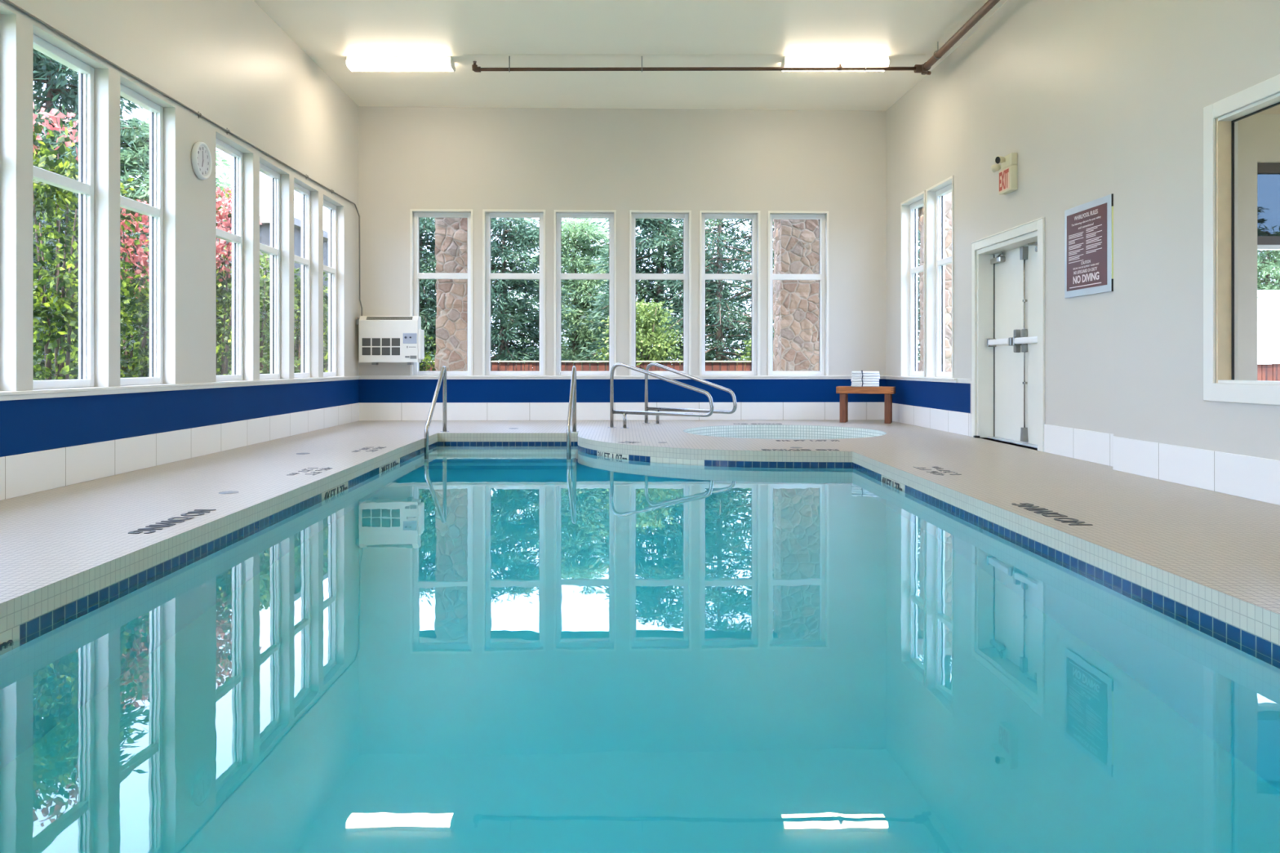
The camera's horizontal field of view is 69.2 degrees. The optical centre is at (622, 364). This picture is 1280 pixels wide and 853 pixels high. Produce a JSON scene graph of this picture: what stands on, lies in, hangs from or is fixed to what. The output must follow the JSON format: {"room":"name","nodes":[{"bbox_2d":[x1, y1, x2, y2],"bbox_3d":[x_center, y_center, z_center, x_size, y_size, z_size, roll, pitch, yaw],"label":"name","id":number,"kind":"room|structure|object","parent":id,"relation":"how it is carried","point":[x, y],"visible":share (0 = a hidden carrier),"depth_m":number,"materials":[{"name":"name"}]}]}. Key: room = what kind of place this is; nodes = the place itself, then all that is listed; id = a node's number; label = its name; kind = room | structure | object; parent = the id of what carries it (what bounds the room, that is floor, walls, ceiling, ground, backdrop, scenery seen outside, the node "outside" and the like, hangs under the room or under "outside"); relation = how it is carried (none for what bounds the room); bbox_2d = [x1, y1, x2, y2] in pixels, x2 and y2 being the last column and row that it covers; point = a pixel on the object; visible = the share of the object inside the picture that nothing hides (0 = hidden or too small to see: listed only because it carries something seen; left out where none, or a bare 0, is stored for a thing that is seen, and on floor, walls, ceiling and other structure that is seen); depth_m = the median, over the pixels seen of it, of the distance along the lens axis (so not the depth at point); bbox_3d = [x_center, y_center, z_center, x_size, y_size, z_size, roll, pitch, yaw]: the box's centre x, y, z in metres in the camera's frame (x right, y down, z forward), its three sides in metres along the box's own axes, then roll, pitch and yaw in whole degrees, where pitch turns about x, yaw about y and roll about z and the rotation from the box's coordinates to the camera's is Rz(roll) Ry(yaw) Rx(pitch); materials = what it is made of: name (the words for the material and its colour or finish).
{"room":"indoor swimming pool","nodes":[
{"label":"indoor swimming pool","id":0,"kind":"room"},
{"bbox_2d":[0,0,358,457],"bbox_3d":[-3.801,-1.438,4.726,0.217,4.495,17.086,0,0,-1],"label":"wall","id":1,"kind":"structure","parent":0,"point":[229,62],"depth_m":7.97,"materials":[{"name":"paint"}]},
{"bbox_2d":[32,33,93,389],"bbox_3d":[-3.846,-0.985,6.264,0.076,2.299,0.869,0,0,-1],"label":"window","id":2,"kind":"structure","parent":1,"relation":"in","point":[85,187],"depth_m":6.64,"materials":[{"name":"plastic"}]},
{"bbox_2d":[120,83,163,386],"bbox_3d":[-3.856,-0.985,7.289,0.076,2.299,0.859,0,0,-1],"label":"window","id":3,"kind":"structure","parent":1,"relation":"in","point":[155,211],"depth_m":7.66,"materials":[{"name":"plastic"}]},
{"bbox_2d":[0,402,359,500],"bbox_3d":[-3.690,0.681,4.830,0.018,0.256,16.860,0,0,-1],"label":"baseboard","id":4,"kind":"structure","parent":1,"relation":"attached to","point":[26,473],"depth_m":7.16,"materials":[{"name":"tile"}]},
{"bbox_2d":[0,375,359,400],"bbox_3d":[-3.677,0.192,4.815,0.041,0.053,16.831,0,0,-1],"label":"trim","id":5,"kind":"structure","parent":1,"relation":"attached to","point":[30,394],"depth_m":7.15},
{"bbox_2d":[2,0,362,325],"bbox_3d":[-3.682,-1.406,4.880,0.084,1.712,16.560,0,0,0],"label":"conduit","id":6,"kind":"object","parent":1,"relation":"attached to","point":[8,2],"visible":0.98,"depth_m":7.73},
{"bbox_2d":[191,141,212,179],"bbox_3d":[-3.701,-1.790,8.165,0.048,0.330,0.330,0,0,-1],"label":"wall clock","id":7,"kind":"object","parent":1,"relation":"attached to","point":[201,157],"visible":1,"depth_m":8.14,"materials":[{"name":"plastic"}]},
{"bbox_2d":[216,137,243,381],"bbox_3d":[-3.872,-0.985,8.946,0.076,2.299,0.874,0,0,-1],"label":"window","id":8,"kind":"structure","parent":1,"relation":"in","point":[237,237],"depth_m":9.33,"materials":[{"name":"plastic"}]},
{"bbox_2d":[259,162,279,379],"bbox_3d":[-3.881,-0.985,9.994,0.076,2.299,0.869,0,0,-1],"label":"window","id":9,"kind":"structure","parent":1,"relation":"in","point":[274,251],"depth_m":10.37,"materials":[{"name":"plastic"}]},
{"bbox_2d":[293,182,310,377],"bbox_3d":[-3.891,-0.985,11.024,0.076,2.299,0.869,0,0,-1],"label":"window","id":10,"kind":"structure","parent":1,"relation":"in","point":[304,261],"depth_m":11.40,"materials":[{"name":"plastic"}]},
{"bbox_2d":[323,199,336,377],"bbox_3d":[-3.901,-0.985,12.099,0.076,2.299,0.899,0,0,-1],"label":"window","id":11,"kind":"structure","parent":1,"relation":"in","point":[331,269],"depth_m":12.49,"materials":[{"name":"plastic"}]},
{"bbox_2d":[358,106,885,420],"bbox_3d":[0.024,-1.438,13.492,8.039,4.495,0.215,0,0,-2],"label":"wall","id":12,"kind":"structure","parent":0,"point":[548,159],"depth_m":13.39,"materials":[{"name":"paint"}]},
{"bbox_2d":[359,315,424,364],"bbox_3d":[-3.271,-0.335,13.148,0.870,0.690,0.272,0,0,-2],"label":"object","id":13,"kind":"object","parent":12,"relation":"attached to","point":[382,339],"visible":1,"depth_m":13.03,"materials":[{"name":"metal"}]},
{"bbox_2d":[362,337,370,346],"bbox_3d":[-3.599,-0.309,13.025,0.118,0.112,0.008,0,0,-2],"label":"grille","id":14,"kind":"object","parent":13,"relation":"attached to","point":[366,341],"depth_m":13.02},
{"bbox_2d":[362,346,370,355],"bbox_3d":[-3.599,-0.181,13.025,0.118,0.112,0.008,0,0,-2],"label":"grille","id":15,"kind":"object","parent":13,"relation":"attached to","point":[366,350],"depth_m":13.02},
{"bbox_2d":[372,337,380,346],"bbox_3d":[-3.462,-0.309,13.029,0.118,0.112,0.008,0,0,-2],"label":"grille","id":16,"kind":"object","parent":13,"relation":"attached to","point":[375,341],"depth_m":13.02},
{"bbox_2d":[372,346,380,355],"bbox_3d":[-3.462,-0.181,13.029,0.118,0.112,0.008,0,0,-2],"label":"grille","id":17,"kind":"object","parent":13,"relation":"attached to","point":[375,350],"depth_m":13.02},
{"bbox_2d":[382,337,390,346],"bbox_3d":[-3.325,-0.309,13.034,0.118,0.112,0.008,0,0,-2],"label":"grille","id":18,"kind":"object","parent":13,"relation":"attached to","point":[385,341],"depth_m":13.03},
{"bbox_2d":[382,346,390,355],"bbox_3d":[-3.325,-0.181,13.034,0.118,0.112,0.008,0,0,-2],"label":"grille","id":19,"kind":"object","parent":13,"relation":"attached to","point":[385,350],"depth_m":13.03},
{"bbox_2d":[366,316,413,319],"bbox_3d":[-3.284,-0.647,13.069,0.640,0.047,0.049,0,0,-2],"label":"vent","id":20,"kind":"object","parent":13,"relation":"attached to","point":[367,317],"depth_m":13.06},
{"bbox_2d":[391,337,399,346],"bbox_3d":[-3.188,-0.309,13.038,0.118,0.112,0.008,0,0,-2],"label":"grille","id":21,"kind":"object","parent":13,"relation":"attached to","point":[395,341],"depth_m":13.03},
{"bbox_2d":[391,346,399,355],"bbox_3d":[-3.188,-0.181,13.038,0.118,0.112,0.008,0,0,-2],"label":"grille","id":22,"kind":"object","parent":13,"relation":"attached to","point":[395,350],"depth_m":13.03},
{"bbox_2d":[409,208,472,375],"bbox_3d":[-2.599,-1.028,13.386,0.896,2.385,0.189,0,0,-2],"label":"window","id":23,"kind":"structure","parent":12,"relation":"in","point":[417,275],"depth_m":13.40,"materials":[{"name":"plastic"}]},
{"bbox_2d":[482,208,545,375],"bbox_3d":[-1.562,-1.028,13.418,0.900,2.385,0.189,0,0,-2],"label":"window","id":24,"kind":"structure","parent":12,"relation":"in","point":[540,276],"depth_m":13.43,"materials":[{"name":"plastic"}]},
{"bbox_2d":[554,209,616,375],"bbox_3d":[-0.545,-1.028,13.448,0.896,2.385,0.189,0,0,-2],"label":"window","id":25,"kind":"structure","parent":12,"relation":"in","point":[611,276],"depth_m":13.47,"materials":[{"name":"plastic"}]},
{"bbox_2d":[359,402,884,420],"bbox_3d":[0.028,0.681,13.380,7.609,0.256,0.015,0,0,-2],"label":"baseboard","id":26,"kind":"structure","parent":12,"relation":"attached to","point":[367,411],"depth_m":13.37,"materials":[{"name":"tile"}]},
{"bbox_2d":[359,375,885,379],"bbox_3d":[0.028,0.192,13.367,7.609,0.053,0.041,0,0,-2],"label":"trim","id":27,"kind":"structure","parent":12,"relation":"attached to","point":[362,377],"depth_m":13.35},
{"bbox_2d":[629,209,691,375],"bbox_3d":[0.540,-1.028,13.481,0.896,2.385,0.189,0,0,-2],"label":"window","id":28,"kind":"structure","parent":12,"relation":"in","point":[633,276],"depth_m":13.49,"materials":[{"name":"plastic"}]},
{"bbox_2d":[699,210,759,375],"bbox_3d":[1.548,-1.028,13.511,0.882,2.385,0.189,0,0,-2],"label":"window","id":29,"kind":"structure","parent":12,"relation":"in","point":[703,276],"depth_m":13.53,"materials":[{"name":"plastic"}]},
{"bbox_2d":[768,210,829,375],"bbox_3d":[2.545,-1.028,13.542,0.891,2.385,0.189,0,0,-2],"label":"window","id":30,"kind":"structure","parent":12,"relation":"in","point":[820,277],"depth_m":13.56,"materials":[{"name":"plastic"}]},
{"bbox_2d":[253,0,1007,111],"bbox_3d":[0.085,-3.685,4.925,8.230,0.001,17.650,0,0,0],"label":"ceiling","id":31,"kind":"structure","parent":0,"point":[328,32],"depth_m":10.73,"materials":[{"name":"paint"}]},
{"bbox_2d":[345,56,455,71],"bbox_3d":[-2.680,-3.623,11.220,1.264,0.121,0.298,0,0,0],"label":"ceiling light","id":32,"kind":"object","parent":31,"relation":"attached to","point":[353,63],"visible":1,"depth_m":11.10,"materials":[{"name":"plastic"}]},
{"bbox_2d":[346,60,453,71],"bbox_3d":[-2.680,-3.596,11.220,1.240,0.058,0.290,0,0,0],"label":"diffuser","id":33,"kind":"object","parent":32,"relation":"attached to","point":[353,65],"depth_m":11.12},
{"bbox_2d":[462,53,925,54],"bbox_3d":[0.850,-3.683,11.040,5.500,0.004,0.010,0,0,0],"label":"trim","id":34,"kind":"structure","parent":31,"relation":"attached to","point":[463,54],"depth_m":11.04,"materials":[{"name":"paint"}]},
{"bbox_2d":[471,0,999,75],"bbox_3d":[0.954,-3.579,3.900,5.511,0.209,14.600,0,0,0],"label":"pipe","id":35,"kind":"object","parent":31,"relation":"hanging from","point":[923,68],"visible":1,"depth_m":11.08,"materials":[{"name":"metal"}]},
{"bbox_2d":[780,56,890,71],"bbox_3d":[2.560,-3.623,11.220,1.264,0.121,0.298,0,0,0],"label":"ceiling light","id":36,"kind":"object","parent":31,"relation":"attached to","point":[788,61],"visible":0.76,"depth_m":11.10,"materials":[{"name":"plastic"}]},
{"bbox_2d":[784,60,888,71],"bbox_3d":[2.560,-3.596,11.220,1.240,0.058,0.290,0,0,0],"label":"diffuser","id":37,"kind":"object","parent":36,"relation":"attached to","point":[787,63],"depth_m":11.09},
{"bbox_2d":[0,419,1279,614],"bbox_3d":[0.075,0.810,5.000,8.050,0.001,17.400,0,0,0],"label":"floor","id":38,"kind":"structure","parent":0,"point":[1229,544],"depth_m":5.81,"materials":[{"name":"tile"}]},
{"bbox_2d":[128,509,216,533],"bbox_3d":[-2.313,0.808,4.790,0.118,0.003,0.720,0,0,0],"label":"depth marking","id":39,"kind":"object","parent":38,"relation":"on","point":[151,528],"visible":1,"depth_m":4.71,"materials":[{"name":"tile"}]},
{"bbox_2d":[286,466,332,475],"bbox_3d":[-2.350,0.808,7.010,0.200,0.003,0.500,0,0,0],"label":"depth marking","id":40,"kind":"object","parent":38,"relation":"on","point":[327,468],"visible":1,"depth_m":6.98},
{"bbox_2d":[0,433,1279,659],"bbox_3d":[-0.022,1.460,4.350,4.305,1.300,13.100,0,0,0],"label":"swimming pool","id":41,"kind":"object","parent":38,"relation":"in","point":[1258,628],"visible":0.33,"depth_m":4.56,"materials":[{"name":"tile"}]},
{"bbox_2d":[424,365,448,452],"bbox_3d":[-2.125,0.825,10.578,0.100,1.610,1.104,0,0,0],"label":"stair rail","id":42,"kind":"object","parent":41,"relation":"attached to","point":[442,376],"visible":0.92,"depth_m":10.76,"materials":[{"name":"metal"}]},
{"bbox_2d":[566,365,577,453],"bbox_3d":[-0.575,0.825,10.553,0.100,1.610,1.094,0,0,0],"label":"stair rail","id":43,"kind":"object","parent":41,"relation":"attached to","point":[572,400],"visible":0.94,"depth_m":10.61,"materials":[{"name":"metal"}]},
{"bbox_2d":[0,445,1279,852],"bbox_3d":[-0.022,1.543,4.350,4.311,1.174,13.106,0,0,0],"label":"pool water","id":44,"kind":"object","parent":41,"relation":"in","point":[447,649],"visible":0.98,"depth_m":2.72,"materials":[{"name":"liquid"}]},
{"bbox_2d":[608,362,713,428],"bbox_3d":[0.449,0.396,11.438,1.525,0.827,0.100,0,0,34],"label":"rail","id":45,"kind":"object","parent":38,"relation":"on","point":[612,411],"visible":1,"depth_m":11.51,"materials":[{"name":"metal"}]},
{"bbox_2d":[642,362,737,424],"bbox_3d":[0.853,0.396,12.211,1.543,0.828,0.103,0,0,43],"label":"rail","id":46,"kind":"object","parent":38,"relation":"on","point":[734,398],"visible":0.97,"depth_m":12.27,"materials":[{"name":"metal"}]},
{"bbox_2d":[683,424,886,438],"bbox_3d":[1.930,1.285,11.180,2.400,0.950,2.400,0,0,0],"label":"spa","id":47,"kind":"object","parent":38,"relation":"in","point":[846,432],"visible":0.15,"depth_m":12.21,"materials":[{"name":"tile"}]},
{"bbox_2d":[712,434,853,439],"bbox_3d":[1.930,1.355,11.180,2.408,0.830,2.408,0,0,0],"label":"water","id":48,"kind":"object","parent":47,"relation":"on","point":[753,436],"visible":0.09,"depth_m":11.95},
{"bbox_2d":[760,448,839,450],"bbox_3d":[1.670,0.808,8.745,0.720,0.003,0.110,0,0,0],"label":"depth marking","id":49,"kind":"object","parent":38,"relation":"on","point":[761,449],"visible":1,"depth_m":8.72,"materials":[{"name":"tile"}]},
{"bbox_2d":[835,386,895,423],"bbox_3d":[3.370,0.560,12.860,0.775,0.498,0.301,0,0,21],"label":"wooden bench","id":50,"kind":"object","parent":38,"relation":"on","point":[843,391],"visible":0.99,"depth_m":12.74,"materials":[{"name":"brown wood"}]},
{"bbox_2d":[850,383,879,386],"bbox_3d":[3.341,0.293,12.796,0.370,0.034,0.230,0,0,12],"label":"folded towel","id":51,"kind":"object","parent":50,"relation":"on","point":[851,385],"visible":0.97,"depth_m":12.69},
{"bbox_2d":[851,381,879,384],"bbox_3d":[3.343,0.258,12.796,0.366,0.034,0.230,0,0,12],"label":"folded towel","id":52,"kind":"object","parent":51,"relation":"on","point":[852,382],"visible":0.93,"depth_m":12.69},
{"bbox_2d":[850,378,879,382],"bbox_3d":[3.339,0.223,12.796,0.370,0.034,0.230,0,0,12],"label":"folded towel","id":53,"kind":"object","parent":52,"relation":"on","point":[852,380],"visible":1,"depth_m":12.70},
{"bbox_2d":[851,376,879,378],"bbox_3d":[3.349,0.188,12.794,0.366,0.034,0.230,0,0,11],"label":"folded towel","id":54,"kind":"object","parent":53,"relation":"on","point":[853,377],"visible":0.99,"depth_m":12.69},
{"bbox_2d":[913,466,961,475],"bbox_3d":[2.380,0.808,7.025,0.200,0.003,0.550,0,0,0],"label":"depth marking","id":55,"kind":"object","parent":38,"relation":"on","point":[944,471],"visible":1,"depth_m":6.94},
{"bbox_2d":[1011,502,1092,524],"bbox_3d":[2.303,0.808,5.020,0.118,0.003,0.720,0,0,0],"label":"depth marking","id":56,"kind":"object","parent":38,"relation":"on","point":[1031,508],"visible":1,"depth_m":5.03,"materials":[{"name":"tile"}]},
{"bbox_2d":[885,35,970,413],"bbox_3d":[3.975,-1.438,11.963,0.215,4.495,3.081,0,0,-1],"label":"wall","id":57,"kind":"structure","parent":0,"point":[928,128],"depth_m":11.77,"materials":[{"name":"paint"}]},
{"bbox_2d":[900,190,925,377],"bbox_3d":[3.939,-1.028,12.332,0.189,2.385,0.940,0,0,-1],"label":"window","id":58,"kind":"structure","parent":57,"relation":"in","point":[913,269],"depth_m":12.70,"materials":[{"name":"plastic"}]},
{"bbox_2d":[884,375,957,382],"bbox_3d":[3.841,0.192,12.120,0.045,0.053,2.681,0,0,-1],"label":"trim","id":59,"kind":"structure","parent":57,"relation":"attached to","point":[887,377],"depth_m":11.86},
{"bbox_2d":[892,403,969,435],"bbox_3d":[3.862,0.681,11.954,0.010,0.256,3.070,0,0,-1],"label":"baseboard","id":60,"kind":"structure","parent":57,"relation":"attached to","point":[955,422],"depth_m":11.55,"materials":[{"name":"tile"}]},
{"bbox_2d":[926,175,953,377],"bbox_3d":[3.963,-1.028,11.357,0.189,2.385,0.890,0,0,-1],"label":"window","id":61,"kind":"structure","parent":57,"relation":"in","point":[940,261],"depth_m":11.70,"materials":[{"name":"plastic"}]},
{"bbox_2d":[970,0,1279,460],"bbox_3d":[4.003,-1.438,3.303,0.447,4.495,14.235,0,0,0],"label":"wall","id":62,"kind":"structure","parent":0,"point":[1173,60],"depth_m":6.95,"materials":[{"name":"paint"}]},
{"bbox_2d":[991,152,1017,195],"bbox_3d":[3.816,-1.903,9.315,0.160,0.365,0.339,0,0,0],"label":"exit sign","id":63,"kind":"object","parent":62,"relation":"attached to","point":[1008,175],"visible":1,"depth_m":9.22,"materials":[{"name":"beige plastic"}]},
{"bbox_2d":[971,217,1044,452],"bbox_3d":[4.019,-0.262,9.434,0.315,2.184,1.780,0,0,0],"label":"door","id":64,"kind":"structure","parent":62,"relation":"in","point":[1008,277],"depth_m":9.75,"materials":[{"name":"paint"}]},
{"bbox_2d":[1044,424,1113,466],"bbox_3d":[3.879,0.681,7.833,0.010,0.256,1.424,0,0,0],"label":"baseboard","id":65,"kind":"structure","parent":62,"relation":"attached to","point":[1093,446],"depth_m":7.87,"materials":[{"name":"tile"}]},
{"bbox_2d":[1064,193,1113,298],"bbox_3d":[3.871,-0.960,7.710,0.024,0.770,0.820,0,0,0],"label":"sign","id":66,"kind":"object","parent":62,"relation":"attached to","point":[1088,226],"visible":1,"depth_m":7.68,"materials":[{"name":"brown plastic"}]},
{"bbox_2d":[1068,224,1102,288],"bbox_3d":[3.860,-0.889,7.753,0.002,0.472,0.565,0,0,1],"label":"print","id":67,"kind":"object","parent":66,"relation":"attached to","point":[1100,224],"depth_m":7.73},
{"bbox_2d":[1112,435,1279,505],"bbox_3d":[3.779,0.681,1.760,0.010,0.256,10.720,0,0,0],"label":"baseboard","id":68,"kind":"structure","parent":62,"relation":"attached to","point":[1256,478],"depth_m":6.02,"materials":[{"name":"tile"}]},
{"bbox_2d":[1203,74,1279,405],"bbox_3d":[3.809,-0.712,4.650,0.128,1.893,2.696,0,0,0],"label":"window","id":69,"kind":"structure","parent":62,"relation":"in","point":[1260,392],"depth_m":5.88,"materials":[{"name":"white wood"}]},
{"bbox_2d":[1237,113,1279,380],"bbox_3d":[6.707,-0.640,7.830,5.585,2.900,0.160,0,0,0],"label":"wall","id":70,"kind":"structure","parent":0,"point":[1258,134],"depth_m":7.75,"materials":[{"name":"grey paint"}]},
{"bbox_2d":[1257,163,1279,249],"bbox_3d":[6.490,-0.760,7.805,2.380,1.859,0.110,0,0,0],"label":"window","id":71,"kind":"structure","parent":70,"relation":"in","point":[1268,174],"depth_m":7.82,"materials":[{"name":"glass"}]},
{"bbox_2d":[1257,104,1279,113],"bbox_3d":[6.787,-2.150,4.375,5.745,0.120,7.070,0,0,0],"label":"ceiling","id":72,"kind":"structure","parent":0,"point":[1276,109],"depth_m":7.65,"materials":[{"name":"paint"}]},
{"label":"ground","id":73,"kind":"structure","parent":0,"visible":0},
{"bbox_2d":[32,330,44,380],"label":"plant","id":74,"kind":"object","parent":73,"relation":"on","point":[42,362],"depth_m":10.77,"materials":[{"name":"green plant"}]},
{"bbox_2d":[32,208,56,263],"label":"plant","id":75,"kind":"object","parent":73,"relation":"on","point":[51,241],"depth_m":11.15,"materials":[{"name":"green plant"}]},
{"bbox_2d":[32,144,139,362],"bbox_3d":[-9.604,-1.397,16.460,3.197,5.054,2.822,0,0,-5],"label":"conifer tree","id":76,"kind":"object","parent":73,"relation":"on","point":[69,147],"visible":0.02,"depth_m":16.25,"materials":[{"name":"green plant"}]},
{"bbox_2d":[32,101,149,380],"bbox_3d":[-5.331,-0.564,8.738,1.813,3.752,1.863,0,0,29],"label":"flowering shrub","id":77,"kind":"object","parent":73,"relation":"on","point":[64,313],"visible":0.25,"depth_m":8.54,"materials":[{"name":"green plant"}]},
{"bbox_2d":[32,48,149,352],"bbox_3d":[-12.271,-3.040,20.108,7.805,9.454,8.275,0,0,7],"label":"conifer tree","id":78,"kind":"object","parent":73,"relation":"on","point":[46,70],"visible":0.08,"depth_m":19.95,"materials":[{"name":"green plant"}]},
{"bbox_2d":[33,195,149,379],"bbox_3d":[-5.481,-0.262,10.203,1.674,3.148,1.564,0,0,30],"label":"flowering shrub","id":79,"kind":"object","parent":73,"relation":"on","point":[143,257],"visible":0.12,"depth_m":10.08,"materials":[{"name":"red plant"}]},
{"bbox_2d":[58,115,231,335],"bbox_3d":[-10.691,-2.142,20.629,6.344,7.248,5.984,0,0,25],"label":"conifer tree","id":80,"kind":"object","parent":73,"relation":"on","point":[139,158],"visible":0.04,"depth_m":20.09,"materials":[{"name":"green plant"}]},
{"bbox_2d":[216,253,230,302],"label":"plant","id":81,"kind":"object","parent":73,"relation":"on","point":[217,274],"depth_m":15.56,"materials":[{"name":"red plant"}]},
{"bbox_2d":[216,186,270,375],"bbox_3d":[-5.402,-0.511,12.335,1.491,3.645,1.450,0,0,-17],"label":"flowering shrub","id":82,"kind":"object","parent":73,"relation":"on","point":[226,215],"visible":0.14,"depth_m":12.28,"materials":[{"name":"green plant"}]},
{"bbox_2d":[217,245,301,375],"bbox_3d":[-5.564,-0.263,13.909,1.410,3.148,1.366,0,0,0],"label":"flowering shrub","id":83,"kind":"object","parent":73,"relation":"on","point":[264,331],"visible":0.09,"depth_m":13.97,"materials":[{"name":"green plant"}]},
{"bbox_2d":[219,282,300,355],"bbox_3d":[-6.821,-0.137,17.884,2.275,2.899,2.224,0,0,35],"label":"plant","id":84,"kind":"object","parent":73,"relation":"on","point":[262,287],"visible":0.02,"depth_m":17.57,"materials":[{"name":"green plant"}]},
{"bbox_2d":[216,215,328,354],"bbox_3d":[-8.250,-0.890,22.250,2.700,4.400,5.900,0,0,0],"label":"building","id":85,"kind":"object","parent":73,"relation":"on","point":[264,228],"visible":0.02,"depth_m":19.92,"materials":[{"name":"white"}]},
{"bbox_2d":[259,267,328,373],"bbox_3d":[-5.357,-0.166,15.320,1.312,2.955,1.250,0,0,-19],"label":"flowering shrub","id":86,"kind":"object","parent":73,"relation":"on","point":[297,291],"visible":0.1,"depth_m":15.26,"materials":[{"name":"green plant"}]},
{"bbox_2d":[293,298,328,371],"bbox_3d":[-5.315,0.063,16.389,1.339,2.496,1.382,0,0,-36],"label":"flowering shrub","id":87,"kind":"object","parent":73,"relation":"on","point":[325,309],"visible":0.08,"depth_m":16.32,"materials":[{"name":"green plant"}]},
{"bbox_2d":[419,335,435,371],"bbox_3d":[-3.782,0.331,16.218,1.488,1.963,1.355,0,0,0],"label":"shrub","id":88,"kind":"object","parent":73,"relation":"on","point":[422,363],"visible":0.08,"depth_m":16.13,"materials":[{"name":"green plant"}]},
{"bbox_2d":[419,217,436,362],"bbox_3d":[-4.775,-1.346,22.898,4.371,5.294,4.634,0,0,-10],"label":"conifer tree","id":89,"kind":"object","parent":73,"relation":"on","point":[426,291],"visible":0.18,"depth_m":22.37,"materials":[{"name":"green plant"}]},
{"bbox_2d":[435,217,466,371],"bbox_3d":[-2.639,-0.620,15.349,0.819,3.860,0.817,0,0,0],"label":"stone pillar","id":90,"kind":"structure","parent":73,"relation":"on","point":[451,233],"depth_m":14.97,"materials":[{"name":"stone"}]},
{"bbox_2d":[420,217,582,371],"bbox_3d":[-2.660,-1.218,21.714,4.358,4.979,4.111,0,0,-12],"label":"conifer tree","id":91,"kind":"object","parent":73,"relation":"on","point":[522,237],"visible":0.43,"depth_m":21.21,"materials":[{"name":"green plant"}]},
{"bbox_2d":[512,217,608,367],"bbox_3d":[-1.014,-1.372,24.420,4.423,5.357,4.689,0,0,-16],"label":"conifer tree","id":92,"kind":"object","parent":73,"relation":"on","point":[575,232],"visible":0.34,"depth_m":23.95,"materials":[{"name":"green plant"}]},
{"bbox_2d":[533,217,608,351],"bbox_3d":[-1.097,-1.526,26.579,3.241,6.380,3.893,0,0,-34],"label":"conifer tree","id":93,"kind":"object","parent":73,"relation":"on","point":[579,219],"visible":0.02,"depth_m":26.48,"materials":[{"name":"green plant"}]},
{"bbox_2d":[228,360,919,373],"bbox_3d":[0.000,0.625,17.040,18.090,1.370,0.140,0,0,0],"label":"fence","id":94,"kind":"object","parent":73,"relation":"on","point":[594,366],"visible":0.1,"depth_m":17.00,"materials":[{"name":"brown wood"}]},
{"bbox_2d":[591,297,683,371],"bbox_3d":[0.283,0.043,17.731,1.916,2.538,1.913,0,0,33],"label":"cypress shrub","id":95,"kind":"object","parent":73,"relation":"on","point":[645,317],"visible":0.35,"depth_m":17.48,"materials":[{"name":"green plant"}]},
{"bbox_2d":[564,218,751,371],"bbox_3d":[0.588,-1.500,21.465,4.683,5.672,4.965,0,0,-42],"label":"conifer tree","id":96,"kind":"object","parent":73,"relation":"on","point":[650,225],"visible":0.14,"depth_m":21.12,"materials":[{"name":"green plant"}]},
{"bbox_2d":[647,218,774,362],"bbox_3d":[2.135,-1.885,20.060,3.740,7.361,4.492,0,0,2],"label":"conifer tree","id":97,"kind":"object","parent":73,"relation":"on","point":[718,317],"visible":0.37,"depth_m":19.96,"materials":[{"name":"green plant"}]},
{"bbox_2d":[670,218,773,362],"bbox_3d":[3.156,-3.778,22.890,5.838,11.071,6.861,0,0,-11],"label":"conifer tree","id":98,"kind":"object","parent":73,"relation":"on","point":[748,243],"visible":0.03,"depth_m":22.65,"materials":[{"name":"green plant"}]},
{"bbox_2d":[734,338,751,362],"bbox_3d":[2.575,0.395,17.802,1.225,1.833,1.214,0,0,-24],"label":"cypress shrub","id":99,"kind":"object","parent":73,"relation":"on","point":[748,353],"visible":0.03,"depth_m":17.75,"materials":[{"name":"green plant"}]},
{"bbox_2d":[773,219,818,371],"bbox_3d":[2.928,-0.620,15.351,0.815,3.860,0.816,0,0,0],"label":"stone pillar","id":100,"kind":"structure","parent":73,"relation":"on","point":[796,242],"depth_m":14.98,"materials":[{"name":"stone"}]},
{"bbox_2d":[737,211,920,362],"bbox_3d":[5.368,-3.603,21.116,6.394,10.107,5.645,0,0,-16],"label":"conifer tree","id":101,"kind":"object","parent":73,"relation":"on","point":[918,231],"visible":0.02,"depth_m":20.52,"materials":[{"name":"green plant"}]},
{"bbox_2d":[918,200,951,372],"bbox_3d":[5.301,-0.620,14.899,0.876,3.860,0.876,0,0,0],"label":"stone pillar","id":102,"kind":"structure","parent":73,"relation":"on","point":[948,204],"depth_m":14.51,"materials":[{"name":"stone"}]},
{"bbox_2d":[917,191,951,211],"bbox_3d":[0.650,-2.712,15.350,10.600,0.300,0.400,0,0,0],"label":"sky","id":103,"kind":"structure","parent":102,"relation":"on","point":[948,197],"depth_m":15.19,"materials":[{"name":"white"}]},
{"bbox_2d":[1257,289,1279,364],"bbox_3d":[14.300,0.000,18.250,7.600,2.620,3.700,0,0,0],"label":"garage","id":104,"kind":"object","parent":73,"relation":"on","point":[1268,300],"visible":0.02,"depth_m":16.50,"materials":[{"name":"white"}]},
{"bbox_2d":[1257,249,1279,289],"bbox_3d":[15.297,-1.038,21.777,3.972,4.538,3.747,0,0,34],"label":"conifer tree","id":105,"kind":"object","parent":73,"relation":"on","point":[1269,267],"visible":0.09,"depth_m":21.46,"materials":[{"name":"green plant"}]},
{"bbox_2d":[1257,361,1279,381],"bbox_3d":[11.428,0.640,13.040,7.145,1.340,0.140,0,0,0],"label":"fence","id":106,"kind":"object","parent":73,"relation":"on","point":[1269,372],"visible":0.06,"depth_m":13.00,"materials":[{"name":"brown wood"}]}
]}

